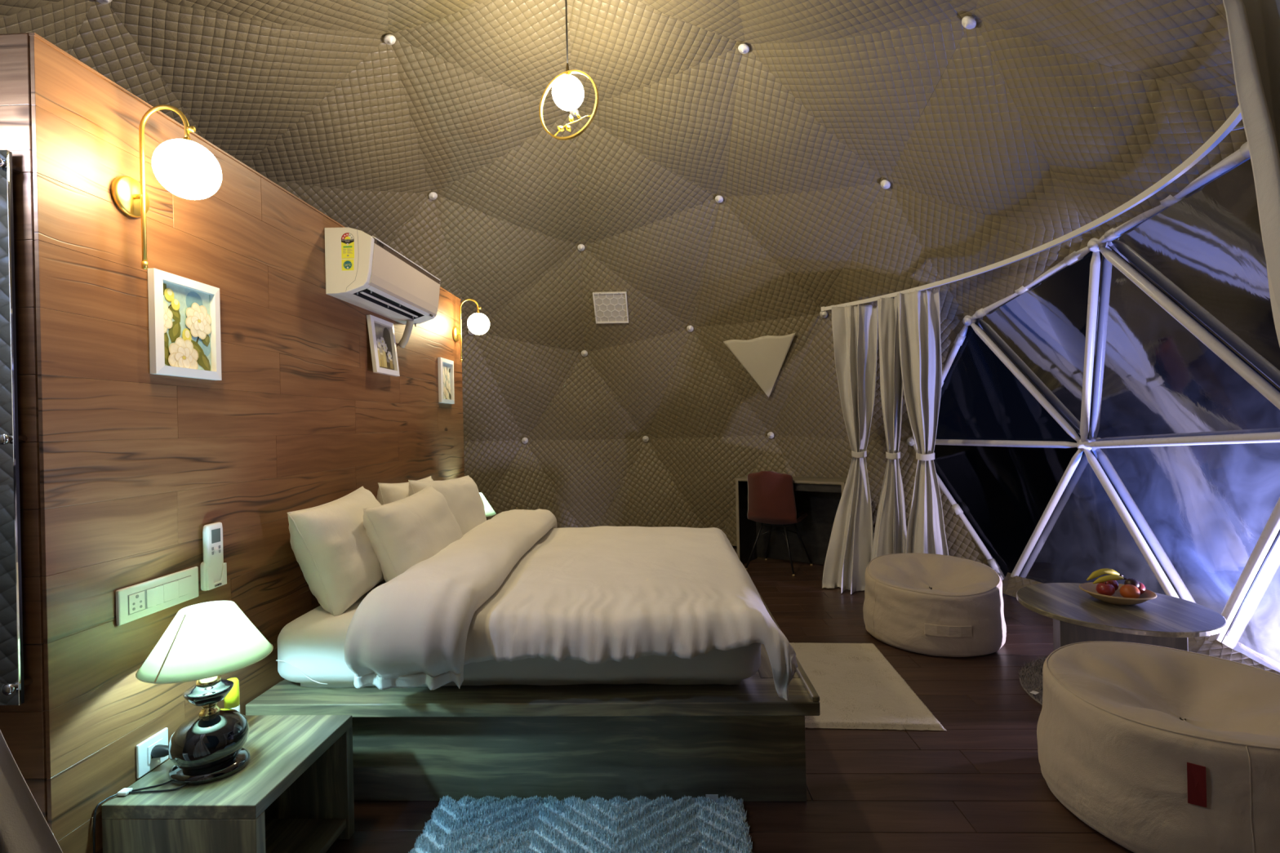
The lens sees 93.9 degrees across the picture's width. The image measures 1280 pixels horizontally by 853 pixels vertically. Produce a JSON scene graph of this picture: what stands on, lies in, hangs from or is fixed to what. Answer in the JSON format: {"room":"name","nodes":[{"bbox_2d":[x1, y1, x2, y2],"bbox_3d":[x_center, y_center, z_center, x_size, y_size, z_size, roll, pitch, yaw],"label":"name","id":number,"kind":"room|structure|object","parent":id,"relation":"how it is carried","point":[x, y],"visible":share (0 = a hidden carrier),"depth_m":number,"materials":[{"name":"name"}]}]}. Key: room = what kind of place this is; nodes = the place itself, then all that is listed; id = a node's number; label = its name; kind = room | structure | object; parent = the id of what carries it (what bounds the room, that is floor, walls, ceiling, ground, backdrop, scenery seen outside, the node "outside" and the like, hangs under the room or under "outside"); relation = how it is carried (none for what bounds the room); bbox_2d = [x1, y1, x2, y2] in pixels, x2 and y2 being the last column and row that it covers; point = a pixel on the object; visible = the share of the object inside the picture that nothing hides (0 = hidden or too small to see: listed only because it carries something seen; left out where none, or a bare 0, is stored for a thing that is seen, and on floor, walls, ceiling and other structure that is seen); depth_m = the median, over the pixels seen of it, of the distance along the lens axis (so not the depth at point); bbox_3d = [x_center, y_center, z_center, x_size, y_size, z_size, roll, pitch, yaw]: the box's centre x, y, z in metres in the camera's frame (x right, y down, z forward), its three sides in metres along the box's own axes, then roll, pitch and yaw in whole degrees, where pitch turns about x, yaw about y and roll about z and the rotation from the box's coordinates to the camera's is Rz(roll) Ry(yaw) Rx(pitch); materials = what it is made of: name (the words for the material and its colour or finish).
{"room":"tent interior","nodes":[
{"label":"tent interior","id":0,"kind":"room"},
{"bbox_2d":[0,33,47,822],"bbox_3d":[-2.290,0.266,1.714,1.286,2.660,0.104,-1,0,2],"label":"door frame","id":1,"kind":"structure","parent":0,"point":[22,726],"depth_m":1.64,"materials":[{"name":"brown wood"}]},
{"bbox_2d":[0,149,32,705],"bbox_3d":[-1.952,0.009,1.619,0.553,1.490,0.061,-1,0,2],"label":"wall mirror","id":2,"kind":"object","parent":1,"relation":"attached to","point":[12,682],"visible":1,"depth_m":1.60,"materials":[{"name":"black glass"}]},
{"bbox_2d":[0,149,21,705],"bbox_3d":[-1.954,0.009,1.614,0.550,1.490,0.006,-1,0,2],"label":"mirror glass","id":3,"kind":"object","parent":2,"relation":"attached to","point":[10,509],"depth_m":1.60,"materials":[{"name":"grey mirror"}]},
{"bbox_2d":[0,32,464,852],"bbox_3d":[-1.620,0.248,3.382,0.103,2.664,3.480,-1,0,2],"label":"wall","id":4,"kind":"structure","parent":0,"point":[135,463],"depth_m":2.04,"materials":[{"name":"brown wood"}]},
{"bbox_2d":[135,727,168,778],"bbox_3d":[-1.564,1.070,1.962,0.085,0.107,0.117,-1,0,2],"label":"power socket","id":5,"kind":"object","parent":4,"relation":"attached to","point":[152,752],"visible":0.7,"depth_m":1.95,"materials":[{"name":"white plastic"}]},
{"bbox_2d":[115,566,199,626],"bbox_3d":[-1.606,0.562,2.006,0.019,0.111,0.321,-1,0,2],"label":"board","id":6,"kind":"object","parent":4,"relation":"attached to","point":[135,602],"visible":1,"depth_m":1.98,"materials":[{"name":"white plastic"}]},
{"bbox_2d":[146,587,155,608],"bbox_3d":[-1.602,0.562,1.959,0.007,0.059,0.029,-1,0,2],"label":"rocker switch","id":7,"kind":"object","parent":6,"relation":"attached to","point":[150,592],"depth_m":1.96,"materials":[{"name":"white plastic"}]},
{"bbox_2d":[155,585,164,604],"bbox_3d":[-1.601,0.562,1.990,0.007,0.059,0.028,-1,0,2],"label":"rocker switch","id":8,"kind":"object","parent":6,"relation":"attached to","point":[159,589],"depth_m":1.99,"materials":[{"name":"white plastic"}]},
{"bbox_2d":[163,580,178,602],"bbox_3d":[-1.599,0.562,2.038,0.007,0.059,0.056,-1,0,2],"label":"rocker switch","id":9,"kind":"object","parent":6,"relation":"attached to","point":[171,588],"depth_m":2.04,"materials":[{"name":"white plastic"}]},
{"bbox_2d":[177,576,192,596],"bbox_3d":[-1.597,0.561,2.099,0.007,0.059,0.054,-1,0,2],"label":"rocker switch","id":10,"kind":"object","parent":6,"relation":"attached to","point":[184,583],"depth_m":2.10,"materials":[{"name":"white plastic"}]},
{"bbox_2d":[110,104,222,269],"bbox_3d":[-1.502,-0.770,1.917,0.290,0.526,0.180,-1,0,2],"label":"wall sconce","id":11,"kind":"object","parent":4,"relation":"attached to","point":[184,167],"visible":1,"depth_m":1.89,"materials":[{"name":"white glass"}]},
{"bbox_2d":[147,267,222,380],"bbox_3d":[-1.615,-0.351,2.135,0.026,0.351,0.295,-1,0,2],"label":"picture frame","id":12,"kind":"object","parent":4,"relation":"attached to","point":[184,313],"visible":1,"depth_m":2.12,"materials":[{"name":"white wood"}]},
{"bbox_2d":[163,281,211,371],"bbox_3d":[-1.619,-0.351,2.135,0.007,0.291,0.235,-1,0,2],"label":"print","id":13,"kind":"object","parent":12,"relation":"on","point":[187,306],"depth_m":2.13},
{"bbox_2d":[200,522,226,591],"bbox_3d":[-1.591,0.482,2.228,0.036,0.241,0.096,-1,0,2],"label":"remote control","id":14,"kind":"object","parent":4,"relation":"attached to","point":[213,571],"visible":1,"depth_m":2.21,"materials":[{"name":"white plastic"}]},
{"bbox_2d":[324,226,440,347],"bbox_3d":[-1.464,-0.765,3.514,0.254,0.508,0.945,-1,0,2],"label":"air conditioner","id":15,"kind":"object","parent":4,"relation":"attached to","point":[362,271],"visible":1,"depth_m":3.21,"materials":[{"name":"white plastic"}]},
{"bbox_2d":[342,248,351,256],"bbox_3d":[-1.487,-0.882,3.043,0.058,0.049,0.001,-1,0,2],"label":"sticker","id":16,"kind":"object","parent":15,"relation":"attached to","point":[346,251],"depth_m":3.04,"materials":[{"name":"yellow paper"}]},
{"bbox_2d":[353,288,424,319],"bbox_3d":[-1.452,-0.719,3.477,0.100,0.058,0.753,-1,0,2],"label":"air vent","id":17,"kind":"object","parent":15,"relation":"attached to","point":[377,299],"depth_m":3.47,"materials":[{"name":"grey plastic"}]},
{"bbox_2d":[366,314,399,376],"bbox_3d":[-1.548,-0.481,3.614,0.056,0.336,0.300,-1,0,2],"label":"picture frame","id":18,"kind":"object","parent":4,"relation":"attached to","point":[381,331],"visible":1,"depth_m":3.60,"materials":[{"name":"white wood"}]},
{"bbox_2d":[373,322,394,369],"bbox_3d":[-1.554,-0.481,3.614,0.028,0.274,0.240,-1,0,2],"label":"print","id":19,"kind":"object","parent":18,"relation":"attached to","point":[384,332],"depth_m":3.63},
{"bbox_2d":[437,357,454,404],"bbox_3d":[-1.521,-0.356,4.701,0.026,0.346,0.285,-1,0,2],"label":"picture frame","id":20,"kind":"object","parent":4,"relation":"attached to","point":[446,366],"visible":1,"depth_m":4.69,"materials":[{"name":"white wood"}]},
{"bbox_2d":[442,362,451,399],"bbox_3d":[-1.526,-0.356,4.701,0.004,0.286,0.225,-1,0,2],"label":"print","id":21,"kind":"object","parent":20,"relation":"on","point":[446,366],"depth_m":4.72},
{"bbox_2d":[452,298,489,362],"bbox_3d":[-1.391,-0.798,4.953,0.290,0.526,0.180,-1,0,2],"label":"wall sconce","id":22,"kind":"object","parent":4,"relation":"attached to","point":[478,323],"visible":1,"depth_m":4.91,"materials":[{"name":"white glass"}]},
{"bbox_2d":[0,0,1247,567],"bbox_3d":[-0.600,-0.762,3.938,7.750,4.600,8.020,-1,0,2],"label":"ceiling","id":23,"kind":"structure","parent":0,"point":[823,112],"depth_m":4.87,"materials":[{"name":"beige fabric"}]},
{"bbox_2d":[538,0,598,140],"bbox_3d":[-0.476,-2.430,3.914,0.414,1.091,0.208,-1,0,2],"label":"pendant lamp","id":24,"kind":"object","parent":23,"relation":"hanging from","point":[567,91],"visible":1,"depth_m":3.87,"materials":[{"name":"white glass"}]},
{"bbox_2d":[592,291,628,324],"bbox_3d":[-0.341,-1.393,7.008,0.400,0.337,0.260,-1,0,5],"label":"ceiling vent","id":25,"kind":"object","parent":23,"relation":"in","point":[610,307],"visible":1,"depth_m":7.01,"materials":[{"name":"white plastic"}]},
{"bbox_2d":[723,332,795,397],"bbox_3d":[1.414,-0.675,6.842,0.861,0.681,0.314,-1,0,33],"label":"flap","id":26,"kind":"object","parent":23,"relation":"attached to","point":[763,357],"visible":1,"depth_m":6.81,"materials":[{"name":"white fabric"}]},
{"bbox_2d":[821,105,1279,675],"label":"window","id":27,"kind":"structure","parent":23,"relation":"attached to","point":[1211,646],"depth_m":3.96,"materials":[{"name":"white metal"}]},
{"bbox_2d":[822,303,877,594],"bbox_3d":[1.985,0.151,5.633,0.422,2.687,0.701,-1,0,36],"label":"curtain","id":28,"kind":"object","parent":27,"relation":"hanging from","point":[855,328],"visible":0.98,"depth_m":5.76,"materials":[{"name":"white fabric"}]},
{"bbox_2d":[871,296,906,559],"bbox_3d":[2.238,0.146,5.398,0.358,2.687,0.380,-1,0,26],"label":"curtain","id":29,"kind":"object","parent":27,"relation":"hanging from","point":[891,531],"visible":0.73,"depth_m":5.42,"materials":[{"name":"white fabric"}]},
{"bbox_2d":[897,288,948,555],"bbox_3d":[2.411,0.143,5.075,0.382,2.687,0.482,-1,0,24],"label":"curtain","id":30,"kind":"object","parent":27,"relation":"hanging from","point":[918,311],"visible":0.81,"depth_m":5.14,"materials":[{"name":"white fabric"}]},
{"bbox_2d":[1222,0,1279,346],"bbox_3d":[1.753,0.151,1.430,0.477,2.707,0.305,-1,0,2],"label":"curtain","id":31,"kind":"object","parent":27,"relation":"hanging from","point":[1253,25],"visible":1,"depth_m":1.50,"materials":[{"name":"white fabric"}]},
{"bbox_2d":[325,546,1133,852],"bbox_3d":[-0.387,1.581,3.918,8.040,0.055,8.040,-1,0,2],"label":"floor","id":32,"kind":"structure","parent":0,"point":[977,784],"depth_m":2.60,"materials":[{"name":"brown wood"}]},
{"bbox_2d":[0,729,62,852],"bbox_3d":[-1.188,0.315,0.970,0.861,2.507,0.241,-1,0,2],"label":"curtain","id":33,"kind":"object","parent":32,"relation":"on","point":[24,828],"visible":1,"depth_m":1.02,"materials":[{"name":"white fabric"}]},
{"bbox_2d":[101,715,354,852],"bbox_3d":[-1.353,1.349,2.046,0.471,0.455,0.552,-1,0,2],"label":"nightstand","id":34,"kind":"object","parent":32,"relation":"on","point":[294,793],"visible":0.8,"depth_m":1.94,"materials":[{"name":"grey laminate"}]},
{"bbox_2d":[93,600,273,852],"bbox_3d":[-1.417,0.985,1.942,0.376,0.785,0.401,-1,0,2],"label":"table lamp","id":35,"kind":"object","parent":34,"relation":"on","point":[203,642],"visible":1,"depth_m":1.89,"materials":[{"name":"black ceramic"}]},
{"bbox_2d":[116,787,133,795],"bbox_3d":[-1.577,1.119,1.830,0.030,0.012,0.027,-1,0,2],"label":"switch","id":36,"kind":"object","parent":35,"relation":"attached to","point":[124,792],"depth_m":1.82,"materials":[{"name":"white plastic"}]},
{"bbox_2d":[223,677,239,712],"bbox_3d":[-1.465,1.015,2.147,0.049,0.216,0.049,-1,0,2],"label":"spray can","id":37,"kind":"object","parent":34,"relation":"on","point":[232,700],"visible":0.48,"depth_m":2.13,"materials":[{"name":"yellow plastic"}]},
{"bbox_2d":[245,582,820,801],"bbox_3d":[-0.400,1.311,3.437,2.284,0.486,2.165,-1,0,2],"label":"platform","id":38,"kind":"object","parent":32,"relation":"on","point":[745,741],"visible":0.38,"depth_m":2.46,"materials":[{"name":"grey laminate"}]},
{"bbox_2d":[275,579,760,688],"bbox_3d":[-0.488,0.942,3.398,2.061,0.314,1.984,-1,0,2],"label":"mattress","id":39,"kind":"object","parent":38,"relation":"on","point":[311,650],"visible":0.15,"depth_m":2.44,"materials":[{"name":"white fabric"}]},
{"bbox_2d":[286,486,384,616],"bbox_3d":[-1.400,0.575,2.885,0.342,0.511,0.737,-1,0,2],"label":"pillow","id":40,"kind":"object","parent":39,"relation":"on","point":[335,554],"visible":0.76,"depth_m":2.61,"materials":[{"name":"white fabric"}]},
{"bbox_2d":[376,475,433,505],"bbox_3d":[-1.408,0.575,3.716,0.222,0.519,0.739,-1,0,2],"label":"pillow","id":41,"kind":"object","parent":39,"relation":"on","point":[387,493],"visible":0.18,"depth_m":3.42,"materials":[{"name":"white fabric"}]},
{"bbox_2d":[362,484,462,582],"bbox_3d":[-1.146,0.590,3.125,0.342,0.499,0.757,-1,0,2],"label":"pillow","id":42,"kind":"object","parent":39,"relation":"on","point":[404,533],"visible":0.7,"depth_m":2.86,"materials":[{"name":"white fabric"}]},
{"bbox_2d":[408,475,486,535],"bbox_3d":[-1.182,0.570,3.757,0.310,0.534,0.723,-1,0,13],"label":"pillow","id":43,"kind":"object","parent":39,"relation":"on","point":[462,495],"visible":0.44,"depth_m":3.69,"materials":[{"name":"white fabric"}]},
{"bbox_2d":[343,508,798,700],"bbox_3d":[-0.242,0.823,3.372,1.753,0.472,2.504,-1,0,2],"label":"duvet","id":44,"kind":"object","parent":39,"relation":"on","point":[517,585],"visible":1,"depth_m":2.39,"materials":[{"name":"white fabric"}]},
{"bbox_2d":[408,794,752,852],"bbox_3d":[-0.220,1.523,2.044,1.258,0.052,0.832,-1,0,2],"label":"shag rug","id":45,"kind":"object","parent":32,"relation":"on","point":[709,824],"visible":1,"depth_m":2.27,"materials":[{"name":"blue carpet"}]},
{"bbox_2d":[745,471,813,576],"bbox_3d":[1.467,0.983,6.385,0.553,1.056,0.593,-1,0,35],"label":"shell chair","id":46,"kind":"object","parent":32,"relation":"on","point":[771,494],"visible":1,"depth_m":6.16,"materials":[{"name":"red fabric"}]},
{"bbox_2d":[735,475,846,564],"bbox_3d":[1.659,1.029,6.359,1.172,0.955,0.453,-1,0,35],"label":"desk","id":47,"kind":"object","parent":32,"relation":"on","point":[820,498],"visible":0.41,"depth_m":6.51,"materials":[{"name":"laminate"}]},
{"bbox_2d":[789,642,946,730],"bbox_3d":[1.195,1.505,3.571,0.757,0.025,1.157,-1,0,5],"label":"rug","id":48,"kind":"object","parent":32,"relation":"on","point":[856,686],"visible":0.72,"depth_m":3.37,"materials":[{"name":"beige fabric"}]},
{"bbox_2d":[862,553,1006,657],"bbox_3d":[2.084,1.247,4.286,0.916,0.499,0.920,-1,0,2],"label":"pouf","id":49,"kind":"object","parent":32,"relation":"on","point":[930,604],"visible":1,"depth_m":3.98,"materials":[{"name":"beige fabric"}]},
{"bbox_2d":[1016,656,1047,705],"bbox_3d":[2.773,1.468,3.217,1.259,0.034,1.268,-1,0,2],"label":"rug","id":50,"kind":"object","parent":32,"relation":"on","point":[1030,676],"visible":0.02,"depth_m":3.51,"materials":[{"name":"grey fabric"}]},
{"bbox_2d":[1016,582,1226,651],"bbox_3d":[2.731,1.245,3.449,0.940,0.440,0.940,-1,0,2],"label":"round coffee table","id":51,"kind":"object","parent":50,"relation":"on","point":[1163,620],"visible":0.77,"depth_m":3.28,"materials":[{"name":"grey laminate"}]},
{"bbox_2d":[1079,582,1156,605],"bbox_3d":[2.777,0.987,3.482,0.356,0.071,0.356,-1,0,2],"label":"fruit bowl","id":52,"kind":"object","parent":51,"relation":"on","point":[1090,588],"visible":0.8,"depth_m":3.42,"materials":[{"name":"beige wood"}]},
{"bbox_2d":[1086,568,1123,581],"bbox_3d":[2.737,0.873,3.521,0.208,0.074,0.038,-1,0,2],"label":"banana","id":53,"kind":"object","parent":52,"relation":"in","point":[1097,573],"visible":1,"depth_m":3.51,"materials":[{"name":"yellow food"}]},
{"bbox_2d":[1096,582,1115,595],"bbox_3d":[2.690,0.939,3.455,0.088,0.084,0.088,-1,0,2],"label":"apple","id":54,"kind":"object","parent":52,"relation":"in","point":[1104,588],"visible":0.8,"depth_m":3.43,"materials":[{"name":"red food"}]},
{"bbox_2d":[1093,574,1127,583],"bbox_3d":[2.742,0.892,3.485,0.188,0.056,0.033,-1,0,7],"label":"banana","id":55,"kind":"object","parent":52,"relation":"in","point":[1111,577],"visible":1,"depth_m":3.48,"materials":[{"name":"yellow food"}]},
{"bbox_2d":[1103,580,1119,591],"bbox_3d":[2.794,0.940,3.556,0.086,0.082,0.086,-1,0,2],"label":"apple","id":56,"kind":"object","parent":52,"relation":"in","point":[1113,583],"visible":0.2,"depth_m":3.52,"materials":[{"name":"red food"}]},
{"bbox_2d":[1119,583,1140,598],"bbox_3d":[2.783,0.939,3.397,0.092,0.088,0.092,-1,0,2],"label":"orange","id":57,"kind":"object","parent":52,"relation":"in","point":[1129,591],"visible":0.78,"depth_m":3.37,"materials":[{"name":"orange food"}]},
{"bbox_2d":[1124,577,1139,587],"bbox_3d":[2.826,0.903,3.435,0.068,0.065,0.068,-1,0,2],"label":"plum","id":58,"kind":"object","parent":52,"relation":"in","point":[1132,581],"visible":0.65,"depth_m":3.42,"materials":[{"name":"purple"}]},
{"bbox_2d":[1137,582,1145,595],"bbox_3d":[2.870,0.932,3.463,0.090,0.086,0.090,-1,0,2],"label":"apple","id":59,"kind":"object","parent":52,"relation":"in","point":[1142,588],"visible":0.27,"depth_m":3.42,"materials":[{"name":"red food"}]},
{"bbox_2d":[1036,640,1279,852],"bbox_3d":[2.111,1.246,2.328,0.939,0.505,0.948,-1,0,2],"label":"pouf","id":60,"kind":"object","parent":32,"relation":"on","point":[1153,748],"visible":1,"depth_m":2.16,"materials":[{"name":"beige fabric"}]},
{"bbox_3d":[-1.266,1.319,4.822,0.442,0.505,0.500,-1,0,2],"label":"nightstand","id":61,"kind":"object","parent":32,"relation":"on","visible":0},
{"bbox_2d":[479,492,496,516],"bbox_3d":[-1.337,0.802,4.794,0.365,0.530,0.365,-1,0,2],"label":"table lamp","id":62,"kind":"object","parent":61,"relation":"on","point":[489,511],"visible":0.1,"depth_m":4.75,"materials":[{"name":"white fabric"}]},
{"label":"outside","id":63,"kind":"structure","parent":0,"visible":0},
{"bbox_2d":[548,440,1279,672],"bbox_3d":[0.035,1.608,0.002,80.000,0.001,80.000,-1,0,2],"label":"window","id":64,"kind":"structure","parent":63,"point":[1202,511],"depth_m":9.60,"materials":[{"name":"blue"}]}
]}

